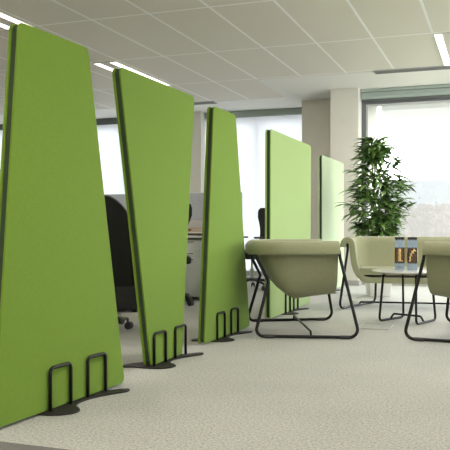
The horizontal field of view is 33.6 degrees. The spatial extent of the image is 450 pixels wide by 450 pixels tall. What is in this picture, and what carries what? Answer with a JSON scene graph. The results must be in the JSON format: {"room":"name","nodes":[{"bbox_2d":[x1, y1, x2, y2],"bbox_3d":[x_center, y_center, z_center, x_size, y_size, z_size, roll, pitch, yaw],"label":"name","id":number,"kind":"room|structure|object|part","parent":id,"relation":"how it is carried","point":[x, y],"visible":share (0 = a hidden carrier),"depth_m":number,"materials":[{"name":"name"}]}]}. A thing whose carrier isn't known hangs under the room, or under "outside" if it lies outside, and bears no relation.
{"room":"open-plan office","nodes":[
{"label":"open-plan office","id":0,"kind":"room"},
{"bbox_2d":[0,441,67,449],"bbox_3d":[-2.491,0.899,3.221,14.100,0.121,0.525,0,0,20],"label":"floor strip","id":1,"kind":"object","parent":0,"point":[3,445],"depth_m":2.83,"materials":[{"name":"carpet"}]},
{"bbox_2d":[190,111,206,192],"bbox_3d":[-0.457,-0.560,13.008,0.280,2.800,0.500,0,0,20],"label":"wall pier","id":2,"kind":"object","parent":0,"point":[199,118],"visible":0.21,"depth_m":12.76,"materials":[{"name":"white paint"}]},
{"bbox_2d":[0,275,449,449],"bbox_3d":[-0.696,0.900,8.101,14.100,0.120,9.875,0,0,20],"label":"floor","id":3,"kind":"structure","parent":0,"point":[375,389],"depth_m":3.79,"materials":[{"name":"grey carpet"}]},
{"bbox_2d":[0,23,129,426],"bbox_3d":[-0.762,-0.015,3.502,0.301,1.709,1.002,0,0,24],"label":"screen","id":4,"kind":"object","parent":3,"relation":"on","point":[60,345],"visible":1,"depth_m":3.38,"materials":[{"name":"green fabric"}]},
{"bbox_3d":[-0.775,-0.021,3.507,0.017,1.698,1.002,0,0,24],"label":"fabric panel","id":5,"kind":"part","parent":4,"relation":"part of","materials":[{"name":"green fabric"}]},
{"bbox_3d":[-0.727,0.835,3.582,0.301,0.008,0.621,0,0,24],"label":"plate","id":6,"kind":"part","parent":4,"relation":"part of","materials":[{"name":"black metal"}]},
{"bbox_2d":[104,195,134,329],"bbox_3d":[-1.057,0.287,6.119,0.672,1.104,0.633,0,0,-6],"label":"office chair","id":7,"kind":"object","parent":3,"relation":"on","point":[117,218],"visible":0.23,"depth_m":5.89,"materials":[{"name":"black fabric"}]},
{"bbox_3d":[-1.036,0.110,5.919,0.672,0.750,0.217,0,0,-6],"label":"backrest","id":8,"kind":"part","parent":7,"relation":"part of","materials":[{"name":"black fabric"}]},
{"bbox_3d":[-0.912,0.728,6.102,0.256,0.080,0.044,0,0,18],"label":"arm","id":9,"kind":"part","parent":7,"relation":"part of","materials":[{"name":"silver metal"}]},
{"bbox_2d":[114,286,136,311],"bbox_3d":[-1.080,0.530,7.488,0.480,0.620,0.524,0,0,0],"label":"drawer pedestal","id":10,"kind":"object","parent":3,"relation":"on","point":[125,297],"visible":0.04,"depth_m":7.24,"materials":[{"name":"black plastic"}]},
{"bbox_2d":[112,68,203,368],"bbox_3d":[-0.417,-0.015,4.546,0.301,1.709,1.007,0,0,21],"label":"screen","id":11,"kind":"object","parent":3,"relation":"on","point":[155,119],"visible":0.98,"depth_m":4.49,"materials":[{"name":"green fabric"}]},
{"bbox_3d":[-0.430,-0.021,4.551,0.017,1.698,1.007,0,0,21],"label":"fabric panel","id":12,"kind":"part","parent":11,"relation":"part of","materials":[{"name":"green fabric"}]},
{"bbox_3d":[-0.372,0.835,4.661,0.301,0.008,0.621,0,0,21],"label":"plate","id":13,"kind":"part","parent":11,"relation":"part of","materials":[{"name":"black metal"}]},
{"bbox_2d":[104,192,242,230],"bbox_3d":[-1.049,0.215,9.486,2.680,1.250,0.300,0,0,20],"label":"divider","id":14,"kind":"object","parent":3,"relation":"on","point":[196,199],"visible":0.08,"depth_m":9.21,"materials":[{"name":"grey plastic"}]},
{"bbox_3d":[-1.049,0.370,9.486,2.680,0.900,0.040,0,0,20],"label":"panel","id":15,"kind":"part","parent":14,"relation":"part of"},
{"bbox_2d":[185,203,193,305],"bbox_3d":[-0.631,0.294,7.960,0.595,1.089,0.660,0,0,-6],"label":"office chair","id":16,"kind":"object","parent":3,"relation":"on","point":[189,300],"visible":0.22,"depth_m":7.80,"materials":[{"name":"black plastic"}]},
{"bbox_3d":[-0.610,0.360,7.980,0.496,0.080,0.480,0,0,-6],"label":"seat","id":17,"kind":"part","parent":16,"relation":"part of","materials":[{"name":"black fabric"}]},
{"bbox_3d":[-0.582,-0.015,7.709,0.483,0.471,0.122,0,0,-6],"label":"backrest","id":18,"kind":"part","parent":16,"relation":"part of","materials":[{"name":"black fabric"}]},
{"bbox_2d":[185,238,201,296],"bbox_3d":[-0.327,0.495,8.755,0.600,0.690,0.572,0,0,20],"label":"drawer pedestal","id":19,"kind":"object","parent":3,"relation":"on","point":[194,245],"visible":0.08,"depth_m":8.47,"materials":[{"name":"grey metal"}]},
{"bbox_3d":[-0.421,0.578,8.501,0.590,0.445,0.013,0,0,20],"label":"drawer","id":20,"kind":"part","parent":19,"relation":"part of","materials":[{"name":"grey metal"}]},
{"bbox_3d":[-0.421,0.318,8.501,0.590,0.065,0.013,0,0,20],"label":"drawer","id":21,"kind":"part","parent":19,"relation":"part of","materials":[{"name":"grey metal"}]},
{"bbox_3d":[-0.421,0.217,8.501,0.590,0.125,0.013,0,0,20],"label":"drawer","id":22,"kind":"part","parent":19,"relation":"part of","materials":[{"name":"grey metal"}]},
{"bbox_2d":[191,106,252,343],"bbox_3d":[0.002,-0.015,5.708,0.301,1.709,0.991,0,0,20],"label":"screen","id":23,"kind":"object","parent":3,"relation":"on","point":[223,302],"visible":1,"depth_m":5.54,"materials":[{"name":"green fabric"}]},
{"bbox_3d":[-0.011,-0.021,5.713,0.017,1.698,0.991,0,0,20],"label":"fabric panel","id":24,"kind":"part","parent":23,"relation":"part of","materials":[{"name":"green fabric"}]},
{"bbox_3d":[-0.011,0.835,5.673,0.301,0.008,0.621,0,0,20],"label":"plate","id":25,"kind":"part","parent":23,"relation":"part of","materials":[{"name":"black metal"}]},
{"bbox_2d":[244,208,264,290],"bbox_3d":[0.375,0.294,9.959,0.660,1.089,0.650,0,0,-32],"label":"office chair","id":26,"kind":"object","parent":3,"relation":"on","point":[261,212],"visible":0.33,"depth_m":10.14,"materials":[{"name":"black plastic"}]},
{"bbox_3d":[0.591,-0.015,10.095,0.122,0.471,0.483,0,0,-32],"label":"backrest","id":27,"kind":"part","parent":26,"relation":"part of","materials":[{"name":"black fabric"}]},
{"bbox_2d":[265,129,310,318],"bbox_3d":[0.639,-0.015,7.383,0.301,1.709,1.539,0,0,20],"label":"screen","id":28,"kind":"object","parent":3,"relation":"on","point":[287,159],"visible":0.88,"depth_m":7.12,"materials":[{"name":"green fabric"}]},
{"bbox_3d":[0.626,-0.021,7.388,0.017,1.698,1.539,0,0,20],"label":"fabric panel","id":29,"kind":"part","parent":28,"relation":"part of","materials":[{"name":"green fabric"}]},
{"bbox_3d":[0.622,0.835,7.337,0.301,0.008,0.621,0,0,20],"label":"plate","id":30,"kind":"part","parent":28,"relation":"part of","materials":[{"name":"black metal"}]},
{"bbox_2d":[245,239,358,338],"bbox_3d":[0.575,0.476,6.052,0.802,0.726,1.120,0,0,-2],"label":"lounge chair","id":31,"kind":"object","parent":3,"relation":"on","point":[300,268],"visible":1,"depth_m":5.68,"materials":[{"name":"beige fabric"}]},
{"bbox_3d":[0.581,0.510,6.491,0.780,0.652,0.158,0,0,-9],"label":"sled leg","id":32,"kind":"part","parent":31,"relation":"part of","materials":[{"name":"black metal"}]},
{"bbox_2d":[318,155,343,293],"bbox_3d":[1.391,-0.015,9.744,0.301,1.709,1.350,0,0,20],"label":"screen","id":33,"kind":"object","parent":3,"relation":"on","point":[330,171],"visible":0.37,"depth_m":9.60,"materials":[{"name":"green fabric"}]},
{"bbox_3d":[1.377,-0.021,9.749,0.017,1.698,1.350,0,0,20],"label":"fabric panel","id":34,"kind":"part","parent":33,"relation":"part of","materials":[{"name":"green fabric"}]},
{"bbox_2d":[334,136,417,296],"bbox_3d":[1.820,-0.134,8.956,1.006,1.948,1.049,0,0,4],"label":"potted plant","id":35,"kind":"object","parent":3,"relation":"on","point":[386,223],"visible":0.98,"depth_m":8.88,"materials":[{"name":"green plant"}]},
{"bbox_3d":[1.850,0.650,9.000,0.309,0.380,0.309,0,0,0],"label":"pot","id":36,"kind":"part","parent":35,"relation":"part of","materials":[{"name":"white"}]},
{"bbox_3d":[1.866,-0.115,8.924,0.055,1.252,0.080,0,0,0],"label":"stem","id":37,"kind":"part","parent":35,"relation":"part of","materials":[{"name":"green plant"}]},
{"bbox_2d":[359,323,392,329],"bbox_3d":[1.255,0.838,6.219,0.260,0.004,0.320,0,0,20],"label":"floor outlet cover","id":38,"kind":"object","parent":3,"relation":"on","point":[364,325],"visible":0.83,"depth_m":6.21,"materials":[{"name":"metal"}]},
{"bbox_3d":[1.255,0.838,6.219,0.242,0.003,0.302,0,0,20],"label":"carpet lid","id":39,"kind":"part","parent":38,"relation":"part of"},
{"bbox_2d":[339,236,449,308],"bbox_3d":[1.996,0.476,7.703,1.578,0.726,0.822,0,0,12],"label":"lounge sofa","id":40,"kind":"object","parent":3,"relation":"on","point":[367,253],"visible":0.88,"depth_m":7.91,"materials":[{"name":"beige fabric"}]},
{"bbox_3d":[1.410,0.507,7.793,0.064,0.657,0.840,0,0,37],"label":"sled leg","id":41,"kind":"part","parent":40,"relation":"part of","materials":[{"name":"black metal"}]},
{"bbox_2d":[360,266,426,275],"bbox_3d":[1.977,0.458,7.611,1.170,0.065,0.487,0,0,12],"label":"table top","id":42,"kind":"object","parent":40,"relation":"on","point":[364,270],"depth_m":7.49,"materials":[{"name":"white laminate"}]},
{"bbox_2d":[362,281,427,285],"bbox_3d":[4.557,0.795,9.879,5.470,0.090,0.210,0,0,20],"label":"trim","id":43,"kind":"structure","parent":3,"relation":"on","point":[362,281],"depth_m":10.49,"materials":[{"name":"grey paint"}]},
{"bbox_2d":[372,269,435,324],"bbox_3d":[1.585,0.614,6.530,0.590,0.449,0.590,0,0,0],"label":"side table","id":44,"kind":"object","parent":3,"relation":"on","point":[384,272],"visible":0.85,"depth_m":6.52,"materials":[{"name":"grey metal"}]},
{"bbox_3d":[1.494,0.622,6.655,0.396,0.432,0.040,0,0,-44],"label":"hoop leg","id":45,"kind":"part","parent":44,"relation":"part of","materials":[{"name":"black metal"}]},
{"bbox_2d":[394,237,405,269],"bbox_3d":[1.552,0.243,6.630,0.103,0.290,0.103,0,0,13],"label":"carton","id":46,"kind":"object","parent":44,"relation":"on","point":[399,251],"visible":1,"depth_m":6.59,"materials":[{"name":"blue cardboard"}]},
{"bbox_2d":[407,237,417,269],"bbox_3d":[1.657,0.243,6.600,0.099,0.290,0.099,0,0,13],"label":"carton","id":47,"kind":"object","parent":44,"relation":"on","point":[412,250],"visible":1,"depth_m":6.56,"materials":[{"name":"blue cardboard"}]},
{"bbox_3d":[1.727,0.622,6.441,0.041,0.432,0.411,0,0,39],"label":"hoop leg","id":48,"kind":"part","parent":44,"relation":"part of","materials":[{"name":"black metal"}]},
{"bbox_2d":[404,241,449,342],"bbox_3d":[1.951,0.476,5.724,0.819,0.726,1.120,0,0,32],"label":"lounge chair","id":49,"kind":"object","parent":3,"relation":"on","point":[436,253],"visible":1,"depth_m":5.50,"materials":[{"name":"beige fabric"}]},
{"bbox_3d":[2.158,0.510,6.111,0.782,0.652,0.160,0,0,39],"label":"sled leg","id":50,"kind":"part","parent":49,"relation":"part of","materials":[{"name":"black metal"}]},
{"bbox_3d":[-0.802,0.475,8.969,1.800,0.730,0.720,0,0,20],"label":"office desk","id":51,"kind":"object","parent":3,"relation":"on","visible":0},
{"bbox_2d":[188,233,201,235],"bbox_3d":[-0.425,0.097,8.574,0.440,0.024,0.160,0,0,20],"label":"keyboard","id":52,"kind":"object","parent":51,"relation":"on","point":[189,234],"visible":0.36,"depth_m":8.46,"materials":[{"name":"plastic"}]},
{"bbox_2d":[0,0,449,114],"bbox_3d":[-1.563,-2.020,5.743,14.100,0.120,14.900,0,0,20],"label":"ceiling","id":53,"kind":"structure","parent":0,"point":[206,50],"depth_m":7.71,"materials":[{"name":"tile"}]},
{"bbox_2d":[0,124,2,166],"bbox_3d":[-4.404,-0.585,14.428,2.670,2.739,0.120,0,0,20],"label":"roller blind","id":54,"kind":"object","parent":53,"relation":"attached to","point":[1,125],"visible":0.02,"depth_m":14.40,"materials":[{"name":"grey fabric"}]},
{"bbox_2d":[0,12,33,28],"bbox_3d":[-2.289,-1.952,6.607,0.310,0.012,1.580,0,0,20],"label":"recessed light","id":55,"kind":"object","parent":53,"relation":"in","point":[6,20],"visible":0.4,"depth_m":7.11,"materials":[{"name":"beige plastic"}]},
{"bbox_2d":[96,118,124,193],"bbox_3d":[-1.861,-0.585,13.492,2.630,2.739,0.120,0,0,20],"label":"roller blind","id":56,"kind":"object","parent":53,"relation":"attached to","point":[107,128],"visible":0.02,"depth_m":13.57,"materials":[{"name":"grey fabric"}]},
{"bbox_2d":[93,61,169,84],"bbox_3d":[-1.171,-1.952,9.648,0.310,0.012,1.580,0,0,20],"label":"recessed light","id":57,"kind":"object","parent":53,"relation":"in","point":[111,65],"visible":0.55,"depth_m":9.16,"materials":[{"name":"beige plastic"}]},
{"bbox_2d":[194,101,217,104],"bbox_3d":[-0.800,-1.951,12.015,1.400,0.014,0.200,0,0,20],"label":"ceiling vent","id":58,"kind":"object","parent":53,"relation":"in","point":[205,102],"visible":0.36,"depth_m":11.82,"materials":[{"name":"grey metal"}]},
{"bbox_2d":[206,107,301,272],"bbox_3d":[0.542,-0.585,12.608,1.830,2.739,0.120,0,0,20],"label":"window","id":59,"kind":"structure","parent":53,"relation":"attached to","point":[251,125],"depth_m":12.61,"materials":[{"name":"grey"}]},
{"bbox_2d":[373,65,449,73],"bbox_3d":[2.785,-1.951,9.162,1.900,0.014,0.200,0,0,20],"label":"ceiling vent","id":60,"kind":"object","parent":53,"relation":"in","point":[443,67],"visible":1,"depth_m":9.29,"materials":[{"name":"grey metal"}]},
{"bbox_2d":[381,103,449,121],"bbox_3d":[6.154,-1.890,10.442,7.660,0.340,1.350,0,0,20],"label":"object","id":61,"kind":"structure","parent":53,"relation":"attached to","point":[437,111],"depth_m":11.30,"materials":[{"name":"white"}]},
{"bbox_2d":[433,32,449,65],"bbox_3d":[2.536,-1.952,8.284,0.310,0.012,1.580,0,0,20],"label":"recessed light","id":62,"kind":"object","parent":53,"relation":"in","point":[442,40],"visible":1,"depth_m":8.05,"materials":[{"name":"beige plastic"}]},
{"bbox_2d":[302,99,329,238],"bbox_3d":[1.659,-0.560,11.995,0.630,2.800,0.940,0,0,20],"label":"wall","id":63,"kind":"structure","parent":0,"point":[315,113],"depth_m":11.59,"materials":[{"name":"white paint"}]},
{"bbox_2d":[0,69,449,123],"bbox_3d":[0.512,-1.963,11.383,14.100,0.014,2.680,0,0,20],"label":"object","id":64,"kind":"structure","parent":63,"relation":"attached to","point":[295,90],"depth_m":10.39,"materials":[{"name":"white paint"}]},
{"bbox_2d":[246,272,263,275],"bbox_3d":[-2.084,0.810,13.740,7.600,0.060,0.250,0,0,20],"label":"trim","id":65,"kind":"structure","parent":63,"relation":"attached to","point":[247,273],"depth_m":12.65,"materials":[{"name":"grey paint"}]},
{"bbox_2d":[330,88,377,279],"bbox_3d":[2.001,-0.560,11.432,0.400,2.800,1.760,0,0,20],"label":"wall column","id":66,"kind":"structure","parent":0,"point":[345,103],"depth_m":10.61,"materials":[{"name":"white paint"}]},
{"bbox_2d":[344,280,361,285],"bbox_3d":[1.737,0.805,10.717,0.430,0.070,0.265,0,0,20],"label":"baseboard","id":67,"kind":"structure","parent":66,"relation":"attached to","point":[350,282],"depth_m":10.55,"materials":[{"name":"grey paint"}]},
{"label":"outside","id":68,"kind":"structure","parent":0,"visible":0},
{"bbox_3d":[123.185,14.940,334.807,600.000,0.200,686.500,0,0,20],"label":"ground","id":69,"kind":"structure","parent":68,"visible":0},
{"bbox_2d":[382,203,449,236],"bbox_3d":[61.168,4.064,192.222,51.887,21.552,99.237,0,0,20],"label":"grove","id":70,"kind":"object","parent":69,"relation":"on","point":[427,221],"visible":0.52,"depth_m":158.17,"materials":[{"name":"white"}]},
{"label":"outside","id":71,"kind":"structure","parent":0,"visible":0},
{"bbox_2d":[378,179,449,208],"bbox_3d":[215.705,-10.592,490.699,696.000,50.864,90.000,0,0,20],"label":"hillside","id":72,"kind":"structure","parent":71,"point":[435,190],"depth_m":530.92,"materials":[{"name":"white"}]},
{"bbox_3d":[4.610,-1.887,10.025,5.470,0.145,0.200,0,0,20],"label":"wall header","id":73,"kind":"structure","parent":0,"visible":0},
{"bbox_2d":[361,84,449,101],"bbox_3d":[4.515,-1.872,9.780,5.440,0.164,0.115,0,0,20],"label":"blind cassette","id":74,"kind":"object","parent":73,"relation":"attached to","point":[440,90],"visible":1,"depth_m":10.46,"materials":[{"name":"grey metal"}]},
{"bbox_3d":[4.515,-1.932,9.780,5.440,0.044,0.115,0,0,20],"label":"rail","id":75,"kind":"part","parent":74,"relation":"part of","materials":[{"name":"grey metal"}]},
{"bbox_3d":[4.516,-1.860,9.783,5.440,0.090,0.109,0,0,20],"label":"rail","id":76,"kind":"part","parent":74,"relation":"part of","materials":[{"name":"grey metal"}]},
{"bbox_2d":[362,97,449,235],"bbox_3d":[4.558,-0.532,9.884,5.470,2.565,0.100,0,0,20],"label":"window","id":77,"kind":"structure","parent":73,"relation":"in","point":[365,105],"depth_m":10.69,"materials":[{"name":"grey"}]}
]}

